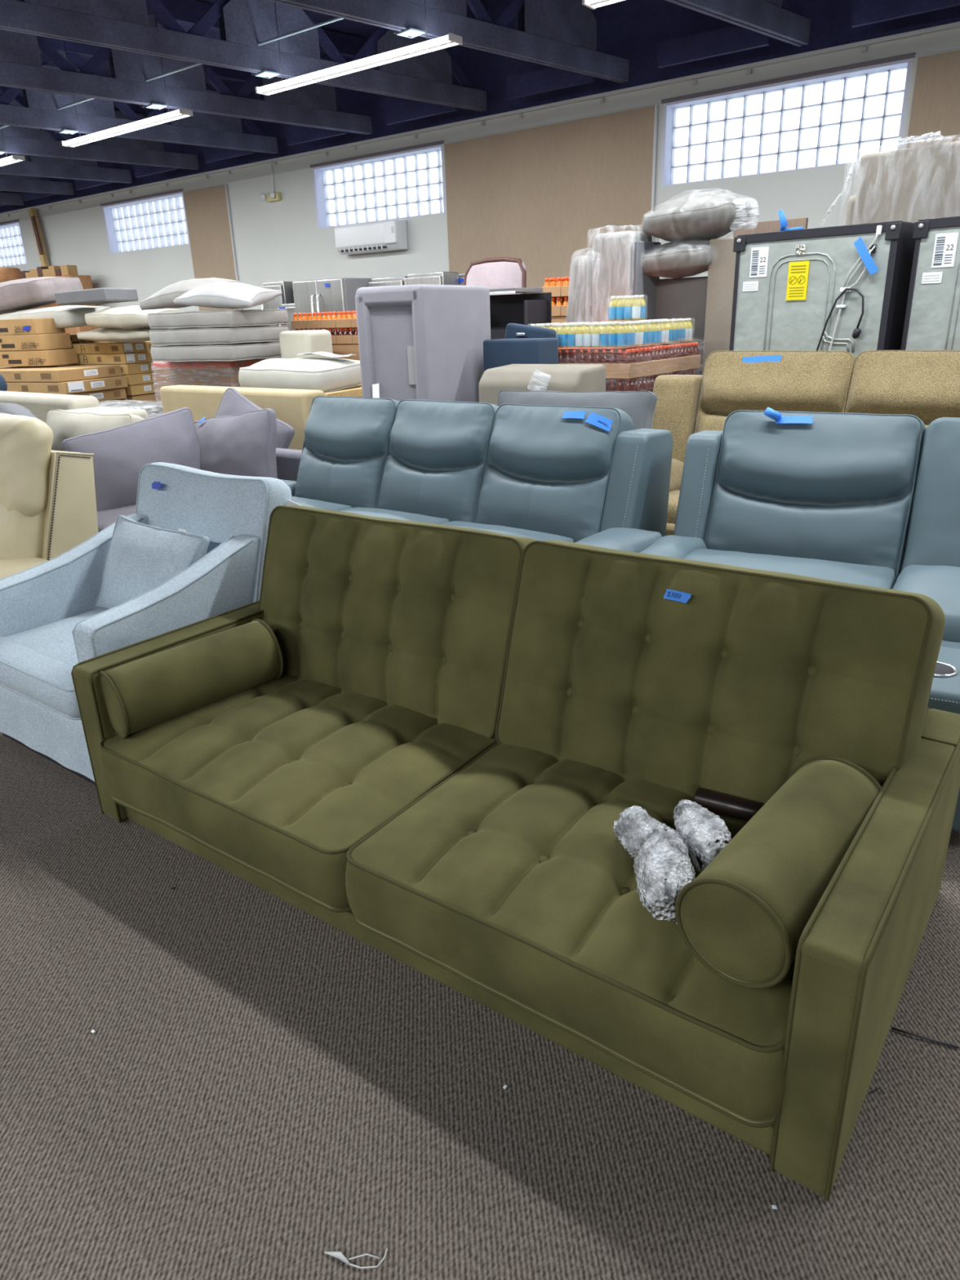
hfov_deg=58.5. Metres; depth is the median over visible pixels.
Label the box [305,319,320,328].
tray
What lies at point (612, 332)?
bottle
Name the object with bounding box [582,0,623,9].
strip light
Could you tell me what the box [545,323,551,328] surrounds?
bottle
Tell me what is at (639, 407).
sofa
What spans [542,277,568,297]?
case
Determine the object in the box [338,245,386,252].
vent
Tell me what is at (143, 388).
carton
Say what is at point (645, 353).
bottle
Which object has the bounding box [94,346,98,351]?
print
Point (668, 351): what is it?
bottle
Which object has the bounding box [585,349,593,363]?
bottle
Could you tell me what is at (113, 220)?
window
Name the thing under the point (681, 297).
cardboard box
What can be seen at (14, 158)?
strip light
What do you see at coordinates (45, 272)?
box
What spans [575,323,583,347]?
bottle
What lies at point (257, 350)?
seat cushion
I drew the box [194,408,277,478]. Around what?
pillow
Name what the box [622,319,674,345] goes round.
pack
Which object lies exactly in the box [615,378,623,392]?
bottle
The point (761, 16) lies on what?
roof truss
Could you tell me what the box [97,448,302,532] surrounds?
sectional
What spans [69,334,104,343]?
carton
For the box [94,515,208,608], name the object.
lumbar pillow
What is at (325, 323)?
tray
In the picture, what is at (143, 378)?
carton
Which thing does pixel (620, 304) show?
bottle
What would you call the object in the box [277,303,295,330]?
refrigerator
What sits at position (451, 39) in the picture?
strip light
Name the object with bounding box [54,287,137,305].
foam slab
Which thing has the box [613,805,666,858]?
parcel
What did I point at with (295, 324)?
tray
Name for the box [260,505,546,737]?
cushion
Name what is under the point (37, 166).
roof truss
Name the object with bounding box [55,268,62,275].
box
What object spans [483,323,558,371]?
sofa
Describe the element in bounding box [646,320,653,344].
bottle
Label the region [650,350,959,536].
recliner sofa
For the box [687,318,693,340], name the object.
bottle
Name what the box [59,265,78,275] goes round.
box
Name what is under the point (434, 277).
refrigerator
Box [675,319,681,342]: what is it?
bottle
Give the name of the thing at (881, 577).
seat cushion
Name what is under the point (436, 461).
cushion
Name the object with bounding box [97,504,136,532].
seat cushion
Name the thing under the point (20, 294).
sofa cushion
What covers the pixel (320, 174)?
window
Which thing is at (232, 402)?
pillow
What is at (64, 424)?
sofa
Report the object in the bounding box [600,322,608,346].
bottle
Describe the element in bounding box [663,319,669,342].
bottle
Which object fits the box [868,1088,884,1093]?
thread
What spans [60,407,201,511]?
pillow
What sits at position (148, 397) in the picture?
carton
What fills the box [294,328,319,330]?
case
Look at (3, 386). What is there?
round cushion
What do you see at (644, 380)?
bottle
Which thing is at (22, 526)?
cushion
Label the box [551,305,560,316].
tray
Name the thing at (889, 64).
window
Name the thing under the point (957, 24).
trim
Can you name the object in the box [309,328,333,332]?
case
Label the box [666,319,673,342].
bottle
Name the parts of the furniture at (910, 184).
armrest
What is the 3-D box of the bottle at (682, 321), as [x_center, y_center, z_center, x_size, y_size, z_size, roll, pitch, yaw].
[1.515,-2.334,6.451,0.059,0.159,0.062,2,21,11]
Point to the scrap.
(548, 376)
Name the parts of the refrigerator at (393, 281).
door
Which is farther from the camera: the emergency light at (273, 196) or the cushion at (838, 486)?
the emergency light at (273, 196)
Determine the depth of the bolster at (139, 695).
2.52 m
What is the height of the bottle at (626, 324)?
0.159 m
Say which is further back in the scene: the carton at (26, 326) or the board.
the carton at (26, 326)
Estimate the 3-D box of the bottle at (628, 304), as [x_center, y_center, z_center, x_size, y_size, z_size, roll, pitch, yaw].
[1.047,-2.342,6.039,0.059,0.159,0.062,7,23,23]
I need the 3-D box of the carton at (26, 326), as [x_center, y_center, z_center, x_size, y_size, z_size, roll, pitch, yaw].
[-5.625,-3.788,10.366,1.000,0.172,0.505,4,22,15]
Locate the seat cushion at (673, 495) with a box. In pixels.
[666,490,679,524]
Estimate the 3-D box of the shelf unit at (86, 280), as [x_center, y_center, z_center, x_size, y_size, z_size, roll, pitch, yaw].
[-7.926,-5.696,16.396,1.900,2.280,0.400,14,26,35]
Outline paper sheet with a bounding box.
[297,351,356,357]
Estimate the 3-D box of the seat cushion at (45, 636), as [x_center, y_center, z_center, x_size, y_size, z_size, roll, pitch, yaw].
[-1.273,-0.011,3.060,0.588,0.140,0.646,14,26,35]
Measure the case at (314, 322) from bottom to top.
0.147 m
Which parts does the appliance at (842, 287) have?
power cord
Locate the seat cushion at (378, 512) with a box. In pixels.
[339,506,448,524]
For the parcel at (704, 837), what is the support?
on the tufted sofa at (452, 737)
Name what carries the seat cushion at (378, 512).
on the recliner sofa at (580, 475)
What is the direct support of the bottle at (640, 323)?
on the pack at (610, 334)
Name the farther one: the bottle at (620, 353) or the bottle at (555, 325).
the bottle at (555, 325)
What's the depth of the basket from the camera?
15.12 m
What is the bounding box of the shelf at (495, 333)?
[490,328,506,339]
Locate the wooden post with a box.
[27,208,49,266]
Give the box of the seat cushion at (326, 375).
[238,357,361,392]
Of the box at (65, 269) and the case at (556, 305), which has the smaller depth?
the case at (556, 305)
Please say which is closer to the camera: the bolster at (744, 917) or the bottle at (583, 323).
the bolster at (744, 917)
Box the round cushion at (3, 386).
[0,373,7,391]
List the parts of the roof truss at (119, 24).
gusset plate, bearing plate, gusset plate, gusset plate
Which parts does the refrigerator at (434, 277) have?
door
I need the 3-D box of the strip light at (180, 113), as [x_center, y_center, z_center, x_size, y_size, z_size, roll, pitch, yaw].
[-4.057,-6.314,9.481,2.424,1.208,0.156,14,26,35]
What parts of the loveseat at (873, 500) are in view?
console lid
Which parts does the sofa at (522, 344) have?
armrest, seat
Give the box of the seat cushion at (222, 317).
[146,308,288,328]
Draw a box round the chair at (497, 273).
[463,257,526,295]
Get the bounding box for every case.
[291,312,317,328]
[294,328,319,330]
[305,311,333,328]
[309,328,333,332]
[320,311,347,328]
[324,327,349,344]
[335,311,354,328]
[336,327,355,344]
[351,311,357,327]
[351,327,358,343]
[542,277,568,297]
[551,297,568,316]
[560,276,569,296]
[560,296,568,315]
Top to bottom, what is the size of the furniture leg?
0.053 m
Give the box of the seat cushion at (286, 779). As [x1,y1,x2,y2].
[100,673,494,911]
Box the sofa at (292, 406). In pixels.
[160,385,324,450]
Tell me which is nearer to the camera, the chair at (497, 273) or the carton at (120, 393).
the chair at (497, 273)
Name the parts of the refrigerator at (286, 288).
door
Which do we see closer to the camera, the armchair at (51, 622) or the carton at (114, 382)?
the armchair at (51, 622)
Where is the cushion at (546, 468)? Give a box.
[474,404,633,541]
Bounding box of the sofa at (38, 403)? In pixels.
[0,391,148,421]
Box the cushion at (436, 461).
[377,400,499,523]
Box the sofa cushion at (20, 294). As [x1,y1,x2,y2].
[0,276,84,314]
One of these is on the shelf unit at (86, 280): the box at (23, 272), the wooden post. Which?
the box at (23, 272)
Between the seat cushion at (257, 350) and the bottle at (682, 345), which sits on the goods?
the bottle at (682, 345)
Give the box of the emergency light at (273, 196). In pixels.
[259,162,281,201]
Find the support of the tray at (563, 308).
on the case at (563, 308)
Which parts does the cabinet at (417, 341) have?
panel, rail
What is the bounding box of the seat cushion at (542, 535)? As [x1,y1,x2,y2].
[440,520,573,542]
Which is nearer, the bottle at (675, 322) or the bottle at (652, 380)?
the bottle at (652, 380)
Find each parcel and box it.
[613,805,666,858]
[633,822,695,924]
[673,799,732,872]
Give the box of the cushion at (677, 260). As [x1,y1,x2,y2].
[640,240,713,278]
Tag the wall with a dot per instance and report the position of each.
(282, 240)
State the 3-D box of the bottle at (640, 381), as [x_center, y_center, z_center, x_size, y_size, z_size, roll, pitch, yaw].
[1.115,-1.776,5.983,0.052,0.131,0.052,4,22,15]
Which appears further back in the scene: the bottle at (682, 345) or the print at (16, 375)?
the print at (16, 375)
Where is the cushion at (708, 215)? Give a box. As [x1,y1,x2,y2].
[643,191,758,242]
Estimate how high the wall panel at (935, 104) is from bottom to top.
3.265 m
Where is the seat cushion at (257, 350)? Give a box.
[151,341,281,361]
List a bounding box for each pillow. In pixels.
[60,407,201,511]
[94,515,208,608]
[138,277,243,310]
[173,281,281,309]
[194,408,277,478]
[214,388,294,448]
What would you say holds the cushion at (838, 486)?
on the loveseat at (873, 500)
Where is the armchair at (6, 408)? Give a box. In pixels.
[0,402,36,417]
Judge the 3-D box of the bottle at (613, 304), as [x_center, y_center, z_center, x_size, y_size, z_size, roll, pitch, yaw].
[0.951,-2.370,6.119,0.059,0.159,0.062,-8,22,-15]
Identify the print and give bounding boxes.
[13,373,21,379]
[21,385,27,391]
[40,373,51,379]
[47,385,58,391]
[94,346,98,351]
[111,345,118,351]
[113,356,120,361]
[788,265,805,297]
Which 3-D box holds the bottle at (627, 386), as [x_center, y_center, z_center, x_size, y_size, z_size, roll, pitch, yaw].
[1.005,-1.722,5.851,0.052,0.131,0.052,4,22,15]
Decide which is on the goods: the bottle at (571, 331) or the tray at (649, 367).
the tray at (649, 367)
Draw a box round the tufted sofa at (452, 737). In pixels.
[71,505,959,1201]
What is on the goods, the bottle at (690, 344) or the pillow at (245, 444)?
the bottle at (690, 344)
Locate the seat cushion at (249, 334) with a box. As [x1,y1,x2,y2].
[149,325,288,345]
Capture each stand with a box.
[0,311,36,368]
[324,386,362,397]
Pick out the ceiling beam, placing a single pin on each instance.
(735, 38)
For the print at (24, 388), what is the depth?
9.70 m
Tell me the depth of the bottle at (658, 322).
6.13 m
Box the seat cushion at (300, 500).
[290,496,351,510]
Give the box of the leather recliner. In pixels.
[0,414,97,579]
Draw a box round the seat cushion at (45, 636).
[0,607,110,666]
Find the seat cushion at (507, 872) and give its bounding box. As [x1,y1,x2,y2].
[346,742,795,1123]
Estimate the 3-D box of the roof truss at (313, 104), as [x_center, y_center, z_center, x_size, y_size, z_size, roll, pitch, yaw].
[-8.827,-4.287,4.429,20.250,1.040,0.180,-20,27,-39]
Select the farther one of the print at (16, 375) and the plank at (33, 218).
the plank at (33, 218)
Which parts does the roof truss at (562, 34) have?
bearing plate, gusset plate, gusset plate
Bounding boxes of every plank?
[31,215,43,254]
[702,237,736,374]
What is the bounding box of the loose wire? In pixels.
[891,1026,959,1048]
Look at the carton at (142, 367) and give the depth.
10.49 m
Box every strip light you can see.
[0,124,25,166]
[61,16,193,147]
[254,0,462,95]
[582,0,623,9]
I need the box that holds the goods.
[558,342,701,393]
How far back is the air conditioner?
11.48 m
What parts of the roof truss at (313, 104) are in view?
gusset plate, web post, bearing plate, gusset plate, gusset plate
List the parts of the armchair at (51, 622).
seat, foot frame, armrest, armrest, backrest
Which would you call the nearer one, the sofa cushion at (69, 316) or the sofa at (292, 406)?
the sofa at (292, 406)
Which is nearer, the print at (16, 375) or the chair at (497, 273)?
the chair at (497, 273)
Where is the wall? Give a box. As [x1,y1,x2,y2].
[0,0,959,346]
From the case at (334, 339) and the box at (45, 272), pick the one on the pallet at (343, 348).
the case at (334, 339)
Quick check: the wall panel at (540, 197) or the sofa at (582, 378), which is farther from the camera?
the wall panel at (540, 197)
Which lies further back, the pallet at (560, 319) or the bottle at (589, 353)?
the pallet at (560, 319)
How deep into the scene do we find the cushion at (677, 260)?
6.66 m
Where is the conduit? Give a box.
[0,17,342,128]
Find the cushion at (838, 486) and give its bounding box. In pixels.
[705,411,926,577]
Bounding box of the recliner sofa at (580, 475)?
[278,395,673,552]
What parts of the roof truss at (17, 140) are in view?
gusset plate, gusset plate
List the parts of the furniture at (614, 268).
backrest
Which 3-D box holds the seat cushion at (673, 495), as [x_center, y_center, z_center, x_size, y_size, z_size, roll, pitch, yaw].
[1.240,-0.614,4.276,0.782,0.224,0.389,13,25,33]
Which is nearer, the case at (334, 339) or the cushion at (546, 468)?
the cushion at (546, 468)
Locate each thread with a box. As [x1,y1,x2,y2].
[324,1248,387,1268]
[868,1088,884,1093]
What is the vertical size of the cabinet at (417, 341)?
1.570 m
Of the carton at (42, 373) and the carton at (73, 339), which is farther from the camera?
the carton at (73, 339)
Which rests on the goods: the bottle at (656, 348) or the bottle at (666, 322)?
the bottle at (656, 348)
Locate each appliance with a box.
[728,209,915,357]
[900,216,959,351]
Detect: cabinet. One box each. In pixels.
[355,284,490,402]
[488,288,551,339]
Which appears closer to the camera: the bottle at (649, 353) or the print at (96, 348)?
the bottle at (649, 353)
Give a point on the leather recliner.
(48, 501)
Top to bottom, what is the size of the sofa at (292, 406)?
0.925 m
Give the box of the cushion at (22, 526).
[0,503,45,558]
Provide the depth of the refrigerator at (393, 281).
9.37 m
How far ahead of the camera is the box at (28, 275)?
16.18 m
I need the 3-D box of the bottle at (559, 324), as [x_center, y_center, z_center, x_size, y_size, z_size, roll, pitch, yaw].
[0.574,-2.177,6.117,0.059,0.159,0.062,-15,25,-31]
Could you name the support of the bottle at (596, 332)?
on the pack at (610, 334)
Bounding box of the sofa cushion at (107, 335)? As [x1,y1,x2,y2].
[76,328,173,342]
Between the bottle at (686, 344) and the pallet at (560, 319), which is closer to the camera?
the bottle at (686, 344)
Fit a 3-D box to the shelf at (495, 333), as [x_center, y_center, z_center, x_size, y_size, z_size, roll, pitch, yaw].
[0.193,-2.598,7.707,0.730,0.370,0.330,14,26,35]
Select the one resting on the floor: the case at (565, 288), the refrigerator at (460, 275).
the refrigerator at (460, 275)
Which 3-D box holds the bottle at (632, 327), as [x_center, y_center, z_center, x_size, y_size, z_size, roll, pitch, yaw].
[1.029,-2.095,5.862,0.059,0.159,0.062,-15,24,-31]
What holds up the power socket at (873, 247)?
attached to the appliance at (842, 287)
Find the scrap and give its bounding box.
[533,372,551,391]
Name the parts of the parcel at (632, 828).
furniture leg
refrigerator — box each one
[261,281,294,358]
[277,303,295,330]
[292,277,372,332]
[368,275,407,287]
[404,271,458,284]
[458,273,464,284]
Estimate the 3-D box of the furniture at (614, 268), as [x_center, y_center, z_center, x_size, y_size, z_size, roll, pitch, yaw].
[1.157,-2.446,7.417,0.764,2.032,0.646,17,28,41]
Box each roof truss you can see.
[0,0,372,134]
[0,0,486,111]
[0,36,278,153]
[0,85,199,169]
[0,98,132,183]
[0,152,74,195]
[0,191,23,205]
[266,0,629,83]
[665,0,810,46]
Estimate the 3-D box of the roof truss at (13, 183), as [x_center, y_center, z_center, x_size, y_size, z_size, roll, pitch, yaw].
[-14.636,-5.703,8.652,20.250,1.040,0.180,-20,27,-39]
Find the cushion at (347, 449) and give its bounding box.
[293,396,399,508]
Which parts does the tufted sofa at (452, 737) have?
armrest, armrest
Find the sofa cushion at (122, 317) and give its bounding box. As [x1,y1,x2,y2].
[84,306,179,328]
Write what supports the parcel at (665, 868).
on the tufted sofa at (452, 737)
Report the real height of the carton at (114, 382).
0.126 m
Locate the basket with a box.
[0,266,22,283]
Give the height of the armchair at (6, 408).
0.898 m
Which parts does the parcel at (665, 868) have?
furniture leg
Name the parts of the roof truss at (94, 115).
web post, bearing plate, gusset plate, gusset plate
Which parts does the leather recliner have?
panel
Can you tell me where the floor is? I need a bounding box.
[0,731,959,1279]
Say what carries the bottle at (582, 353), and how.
on the goods
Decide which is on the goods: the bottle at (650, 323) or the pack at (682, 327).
the pack at (682, 327)
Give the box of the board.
[733,217,808,237]
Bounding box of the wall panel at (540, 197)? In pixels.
[444,105,658,316]
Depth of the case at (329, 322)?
8.32 m
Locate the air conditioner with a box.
[333,218,408,254]
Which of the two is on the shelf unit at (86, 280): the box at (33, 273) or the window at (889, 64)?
the box at (33, 273)
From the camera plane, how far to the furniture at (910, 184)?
5.26 m
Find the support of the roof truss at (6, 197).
attached to the ceiling
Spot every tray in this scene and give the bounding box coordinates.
[291,320,306,328]
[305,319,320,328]
[320,319,336,328]
[331,335,337,344]
[335,318,351,328]
[336,334,352,344]
[351,318,357,327]
[351,334,358,343]
[542,285,564,297]
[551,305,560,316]
[558,354,701,378]
[560,285,569,296]
[560,305,568,315]
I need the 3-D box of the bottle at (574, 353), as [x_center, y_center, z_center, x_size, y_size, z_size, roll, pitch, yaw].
[0.666,-1.966,6.031,0.052,0.151,0.052,-13,24,-27]
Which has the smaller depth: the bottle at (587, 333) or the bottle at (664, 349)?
the bottle at (587, 333)
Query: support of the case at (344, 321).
on the case at (345, 337)
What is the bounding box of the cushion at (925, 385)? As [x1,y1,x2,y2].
[846,351,959,427]
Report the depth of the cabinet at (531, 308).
7.53 m
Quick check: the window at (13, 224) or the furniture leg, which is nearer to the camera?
the furniture leg
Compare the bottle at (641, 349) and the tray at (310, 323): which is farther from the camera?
the tray at (310, 323)
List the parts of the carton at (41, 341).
black panel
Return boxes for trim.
[0,21,959,221]
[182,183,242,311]
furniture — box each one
[566,231,661,383]
[821,130,959,225]
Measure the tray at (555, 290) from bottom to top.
0.092 m
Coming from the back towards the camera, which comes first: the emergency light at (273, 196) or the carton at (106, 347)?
the emergency light at (273, 196)
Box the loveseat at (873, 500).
[640,407,959,832]
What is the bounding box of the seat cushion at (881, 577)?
[684,549,895,589]
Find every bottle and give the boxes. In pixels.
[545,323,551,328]
[552,323,559,346]
[558,323,561,346]
[558,349,564,363]
[560,323,567,347]
[563,349,571,363]
[567,323,575,347]
[570,349,578,363]
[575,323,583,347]
[577,349,586,363]
[581,322,585,329]
[582,322,591,346]
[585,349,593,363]
[590,322,594,330]
[591,322,600,346]
[592,349,600,363]
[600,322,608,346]
[600,349,608,363]
[607,378,615,392]
[608,296,617,319]
[608,322,617,346]
[608,349,616,364]
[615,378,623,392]
[616,295,624,319]
[616,321,626,346]
[616,349,624,364]
[622,378,631,391]
[623,295,632,319]
[623,321,630,346]
[623,349,631,364]
[628,321,635,346]
[629,378,635,391]
[630,348,635,363]
[631,295,640,319]
[632,320,639,346]
[633,377,639,392]
[634,348,639,362]
[637,320,643,345]
[637,377,643,392]
[638,347,644,361]
[639,294,645,319]
[641,320,648,345]
[641,376,647,392]
[642,347,648,361]
[645,376,651,392]
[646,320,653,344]
[646,346,652,360]
[649,375,654,393]
[650,346,656,360]
[651,320,657,343]
[654,346,660,359]
[655,320,661,343]
[658,346,663,359]
[659,320,665,342]
[662,345,667,359]
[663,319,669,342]
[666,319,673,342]
[666,345,671,358]
[669,344,675,358]
[671,319,678,342]
[673,344,678,357]
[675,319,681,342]
[676,343,682,356]
[680,318,685,341]
[680,343,685,356]
[683,318,688,341]
[684,342,688,355]
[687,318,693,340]
[687,342,692,355]
[690,342,695,355]
[693,342,698,355]
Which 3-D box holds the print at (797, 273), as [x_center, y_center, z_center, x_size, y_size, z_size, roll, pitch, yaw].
[1.691,-1.914,4.569,0.090,0.153,0.003,17,28,41]
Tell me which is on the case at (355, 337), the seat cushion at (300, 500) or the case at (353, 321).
the case at (353, 321)
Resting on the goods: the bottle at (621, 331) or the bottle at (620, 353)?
the bottle at (620, 353)
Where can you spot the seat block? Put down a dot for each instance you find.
(292, 343)
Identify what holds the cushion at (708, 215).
on the cushion at (677, 260)
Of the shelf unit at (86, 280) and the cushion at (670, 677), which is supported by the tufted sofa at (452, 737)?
the cushion at (670, 677)
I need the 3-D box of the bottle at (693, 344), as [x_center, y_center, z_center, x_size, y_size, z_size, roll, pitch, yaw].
[1.620,-2.190,6.539,0.052,0.151,0.052,-13,24,-27]
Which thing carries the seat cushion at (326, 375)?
on the stand at (355, 391)
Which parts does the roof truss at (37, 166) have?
gusset plate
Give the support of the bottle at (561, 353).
on the goods
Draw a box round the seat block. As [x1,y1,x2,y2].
[279,329,333,358]
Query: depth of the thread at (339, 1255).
1.36 m
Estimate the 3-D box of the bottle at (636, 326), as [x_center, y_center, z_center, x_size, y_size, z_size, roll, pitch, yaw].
[1.068,-2.114,5.909,0.059,0.159,0.062,17,28,40]
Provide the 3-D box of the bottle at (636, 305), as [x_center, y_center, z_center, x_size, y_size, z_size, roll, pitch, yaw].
[1.095,-2.329,5.999,0.062,0.159,0.059,-5,21,-8]
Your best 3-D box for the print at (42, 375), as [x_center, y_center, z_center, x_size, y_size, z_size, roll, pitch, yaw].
[-4.825,-2.932,9.522,0.155,0.064,0.001,7,22,22]
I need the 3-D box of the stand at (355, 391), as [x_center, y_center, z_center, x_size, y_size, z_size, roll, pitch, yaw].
[-1.502,-1.751,7.488,1.000,0.845,0.720,8,23,24]
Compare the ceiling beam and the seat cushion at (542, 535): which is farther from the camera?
the ceiling beam
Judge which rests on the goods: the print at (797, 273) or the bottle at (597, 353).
the bottle at (597, 353)
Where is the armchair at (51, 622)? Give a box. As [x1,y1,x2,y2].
[0,462,300,785]
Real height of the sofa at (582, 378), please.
1.089 m
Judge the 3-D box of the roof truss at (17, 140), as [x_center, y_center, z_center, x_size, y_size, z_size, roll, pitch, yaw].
[-11.731,-4.995,6.541,20.250,1.040,0.180,-20,27,-39]
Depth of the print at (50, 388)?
9.54 m
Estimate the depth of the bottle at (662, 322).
6.18 m
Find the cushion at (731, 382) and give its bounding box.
[694,351,855,433]
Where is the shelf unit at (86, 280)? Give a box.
[36,275,99,365]
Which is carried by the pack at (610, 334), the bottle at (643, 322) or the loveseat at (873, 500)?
the bottle at (643, 322)
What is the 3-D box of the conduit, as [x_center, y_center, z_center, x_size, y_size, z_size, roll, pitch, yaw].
[-3.406,-5.870,8.948,26.000,0.023,0.023,14,26,35]
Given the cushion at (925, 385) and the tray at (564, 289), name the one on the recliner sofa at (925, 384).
the cushion at (925, 385)
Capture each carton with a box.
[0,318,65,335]
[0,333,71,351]
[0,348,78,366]
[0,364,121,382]
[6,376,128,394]
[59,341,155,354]
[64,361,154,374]
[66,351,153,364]
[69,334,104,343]
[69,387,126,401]
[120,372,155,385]
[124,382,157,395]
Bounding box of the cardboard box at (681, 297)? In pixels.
[653,276,707,377]
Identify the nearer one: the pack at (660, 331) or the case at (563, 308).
the pack at (660, 331)
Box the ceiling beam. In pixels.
[0,0,959,206]
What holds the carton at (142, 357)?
on the carton at (142, 367)
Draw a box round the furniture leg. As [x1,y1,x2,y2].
[691,786,764,821]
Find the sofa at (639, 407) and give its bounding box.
[498,390,656,429]
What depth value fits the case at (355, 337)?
8.18 m
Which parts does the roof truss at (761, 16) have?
gusset plate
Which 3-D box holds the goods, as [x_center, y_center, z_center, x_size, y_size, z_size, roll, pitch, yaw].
[0.963,-1.692,6.638,1.083,1.188,1.223,14,26,35]
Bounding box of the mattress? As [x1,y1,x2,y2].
[99,400,163,417]
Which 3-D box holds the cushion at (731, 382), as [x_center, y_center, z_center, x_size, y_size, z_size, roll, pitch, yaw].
[1.503,-1.096,4.503,0.782,0.830,0.238,13,9,33]
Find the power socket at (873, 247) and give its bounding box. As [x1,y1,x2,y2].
[869,244,876,253]
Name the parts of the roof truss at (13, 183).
gusset plate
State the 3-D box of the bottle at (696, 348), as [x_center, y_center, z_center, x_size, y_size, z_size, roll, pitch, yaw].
[1.656,-2.208,6.583,0.052,0.151,0.052,4,22,15]
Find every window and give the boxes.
[0,219,27,266]
[100,188,190,253]
[310,140,445,228]
[660,52,915,186]
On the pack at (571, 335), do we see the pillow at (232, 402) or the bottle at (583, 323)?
the bottle at (583, 323)
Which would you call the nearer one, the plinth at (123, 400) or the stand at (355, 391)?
the stand at (355, 391)
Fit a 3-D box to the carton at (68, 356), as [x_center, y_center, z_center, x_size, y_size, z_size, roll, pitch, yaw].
[-5.479,-3.423,10.396,1.000,0.172,0.503,4,22,15]
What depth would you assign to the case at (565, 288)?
7.94 m
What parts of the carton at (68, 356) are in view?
black panel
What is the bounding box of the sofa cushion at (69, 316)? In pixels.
[0,305,110,328]
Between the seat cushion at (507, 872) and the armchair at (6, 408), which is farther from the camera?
the armchair at (6, 408)
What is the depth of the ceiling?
10.28 m
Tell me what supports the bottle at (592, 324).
on the pack at (571, 335)
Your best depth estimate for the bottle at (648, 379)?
6.05 m
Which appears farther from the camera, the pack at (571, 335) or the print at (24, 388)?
the print at (24, 388)
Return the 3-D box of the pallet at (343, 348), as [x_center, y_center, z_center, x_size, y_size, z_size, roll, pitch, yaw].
[-1.125,-2.450,8.836,1.260,1.170,0.800,13,25,33]
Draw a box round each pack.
[530,322,581,347]
[559,321,608,347]
[590,320,648,347]
[606,294,646,320]
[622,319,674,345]
[648,318,693,342]
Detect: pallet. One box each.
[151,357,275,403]
[332,343,362,397]
[551,315,566,323]
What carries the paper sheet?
on the seat cushion at (326, 375)
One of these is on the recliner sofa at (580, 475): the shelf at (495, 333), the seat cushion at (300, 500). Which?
the seat cushion at (300, 500)
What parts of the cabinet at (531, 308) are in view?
panel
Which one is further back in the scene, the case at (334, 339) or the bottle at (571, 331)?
the case at (334, 339)
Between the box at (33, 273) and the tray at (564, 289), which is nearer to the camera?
the tray at (564, 289)
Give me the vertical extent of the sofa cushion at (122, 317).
0.258 m
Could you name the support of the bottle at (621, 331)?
on the pack at (610, 334)
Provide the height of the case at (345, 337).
0.147 m
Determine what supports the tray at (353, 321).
on the case at (353, 321)
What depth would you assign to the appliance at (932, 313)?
4.19 m
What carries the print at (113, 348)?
attached to the carton at (106, 347)
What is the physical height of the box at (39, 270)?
0.190 m
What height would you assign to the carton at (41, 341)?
0.172 m
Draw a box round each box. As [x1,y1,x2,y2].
[21,271,30,278]
[25,271,31,278]
[29,269,38,277]
[36,266,48,276]
[41,268,49,276]
[48,266,60,276]
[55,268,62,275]
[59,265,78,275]
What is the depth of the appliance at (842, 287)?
4.50 m
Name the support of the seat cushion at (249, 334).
on the seat cushion at (257, 350)
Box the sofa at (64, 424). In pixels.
[44,408,142,451]
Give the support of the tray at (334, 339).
on the case at (334, 339)
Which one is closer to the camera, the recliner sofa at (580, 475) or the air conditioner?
the recliner sofa at (580, 475)
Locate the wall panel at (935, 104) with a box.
[906,49,959,148]
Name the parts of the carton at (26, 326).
black panel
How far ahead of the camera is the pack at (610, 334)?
5.83 m
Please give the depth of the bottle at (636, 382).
5.92 m
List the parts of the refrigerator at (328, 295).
door, handle, handle, door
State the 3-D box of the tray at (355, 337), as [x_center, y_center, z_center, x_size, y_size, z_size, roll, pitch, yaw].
[-1.064,-2.901,8.251,0.202,0.080,0.268,13,25,33]
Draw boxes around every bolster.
[98,618,284,738]
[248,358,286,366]
[675,756,882,988]
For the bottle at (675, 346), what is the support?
on the goods
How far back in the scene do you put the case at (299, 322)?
8.54 m
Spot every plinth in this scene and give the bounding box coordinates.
[98,398,128,403]
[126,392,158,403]
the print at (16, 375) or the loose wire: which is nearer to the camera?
the loose wire
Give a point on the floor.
(260, 1089)
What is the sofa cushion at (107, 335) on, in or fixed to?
on the carton at (106, 347)
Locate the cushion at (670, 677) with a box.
[497,541,944,803]
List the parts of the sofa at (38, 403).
armrest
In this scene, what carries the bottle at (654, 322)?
on the pack at (660, 331)
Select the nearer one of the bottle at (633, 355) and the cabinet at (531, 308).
the bottle at (633, 355)
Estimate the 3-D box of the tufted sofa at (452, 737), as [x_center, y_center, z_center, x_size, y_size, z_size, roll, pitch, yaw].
[-0.018,0.199,2.243,2.155,0.832,1.057,13,25,34]
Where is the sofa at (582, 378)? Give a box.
[478,364,605,405]

